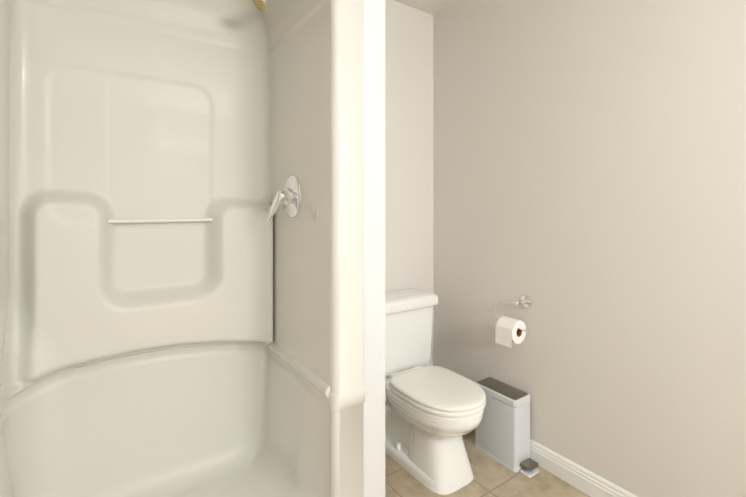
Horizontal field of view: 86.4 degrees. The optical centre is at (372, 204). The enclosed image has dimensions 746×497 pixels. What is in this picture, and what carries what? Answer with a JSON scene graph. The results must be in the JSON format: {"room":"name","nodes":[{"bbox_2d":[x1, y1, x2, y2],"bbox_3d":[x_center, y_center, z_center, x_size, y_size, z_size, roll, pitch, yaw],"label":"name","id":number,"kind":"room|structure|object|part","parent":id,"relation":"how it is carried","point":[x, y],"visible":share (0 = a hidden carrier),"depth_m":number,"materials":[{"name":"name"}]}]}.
{"room":"bathroom","nodes":[
{"label":"bathroom","id":0,"kind":"room"},
{"bbox_2d":[385,0,432,365],"bbox_3d":[-0.941,0.020,1.671,3.150,2.460,0.100,0,0,-35],"label":"wall","id":1,"kind":"structure","parent":0,"point":[408,147],"depth_m":2.41,"materials":[{"name":"white paint"}]},
{"bbox_2d":[393,0,458,14],"bbox_3d":[0.245,-1.255,0.045,3.250,0.080,4.130,0,0,-35],"label":"ceiling","id":2,"kind":"structure","parent":0,"point":[432,7],"depth_m":2.39,"materials":[{"name":"white paint"}]},
{"bbox_2d":[385,429,589,496],"bbox_3d":[0.245,1.285,0.037,3.250,0.080,4.130,0,0,-35],"label":"floor","id":3,"kind":"structure","parent":0,"point":[493,477],"depth_m":1.78,"materials":[{"name":"tile"}]},
{"bbox_2d":[0,0,364,496],"bbox_3d":[-0.689,0.124,1.357,1.160,2.250,0.674,0,0,-35],"label":"shower stall","id":4,"kind":"object","parent":3,"relation":"on","point":[181,248],"visible":1,"depth_m":1.54,"materials":[{"name":"fiberglass"},{"name":"acrylic"}]},
{"bbox_3d":[-0.377,-0.025,1.611,0.109,0.197,0.177,0,0,-35],"label":"valve handle","id":5,"kind":"part","parent":4,"relation":"part of","materials":[{"name":"silver metal"}]},
{"bbox_2d":[385,288,485,494],"bbox_3d":[0.240,0.873,1.978,0.508,0.758,0.708,0,0,-35],"label":"toilet","id":6,"kind":"object","parent":3,"relation":"on","point":[433,414],"visible":0.92,"depth_m":1.86,"materials":[{"name":"white ceramic"}]},
{"bbox_3d":[0.303,0.870,1.886,0.358,0.048,0.486,0,0,-35],"label":"seat","id":7,"kind":"part","parent":6,"relation":"part of","materials":[{"name":"white plastic"}]},
{"bbox_2d":[475,377,538,477],"bbox_3d":[0.662,1.084,1.970,0.129,0.334,0.312,0,0,-35],"label":"trash bin","id":8,"kind":"object","parent":3,"relation":"on","point":[502,433],"visible":0.96,"depth_m":1.91,"materials":[{"name":"white plastic"}]},
{"bbox_2d":[433,0,745,496],"bbox_3d":[1.542,0.018,0.936,0.100,2.460,4.130,0,0,-35],"label":"wall","id":9,"kind":"structure","parent":0,"point":[589,178],"depth_m":1.67,"materials":[{"name":"white paint"}]},
{"bbox_2d":[494,295,531,347],"bbox_3d":[0.683,0.564,1.971,0.134,0.234,0.182,0,0,-35],"label":"toilet paper holder","id":10,"kind":"object","parent":9,"relation":"attached to","point":[509,331],"visible":1,"depth_m":1.93,"materials":[{"name":"white paper"}]},
{"bbox_2d":[530,439,636,496],"bbox_3d":[1.495,1.198,0.900,0.014,0.100,3.930,0,0,-35],"label":"baseboard","id":11,"kind":"structure","parent":9,"relation":"attached to","point":[582,479],"depth_m":1.76,"materials":[{"name":"white paint"}]},
{"bbox_3d":[-0.185,0.021,1.744,0.107,2.460,0.638,0,0,-35],"label":"wall","id":12,"kind":"structure","parent":0,"visible":0},
{"bbox_2d":[364,0,384,496],"bbox_3d":[0.000,0.020,1.477,0.107,2.460,0.012,0,0,-35],"label":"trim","id":13,"kind":"structure","parent":12,"relation":"attached to","point":[374,243],"depth_m":1.47,"materials":[{"name":"white paint"}]}
]}

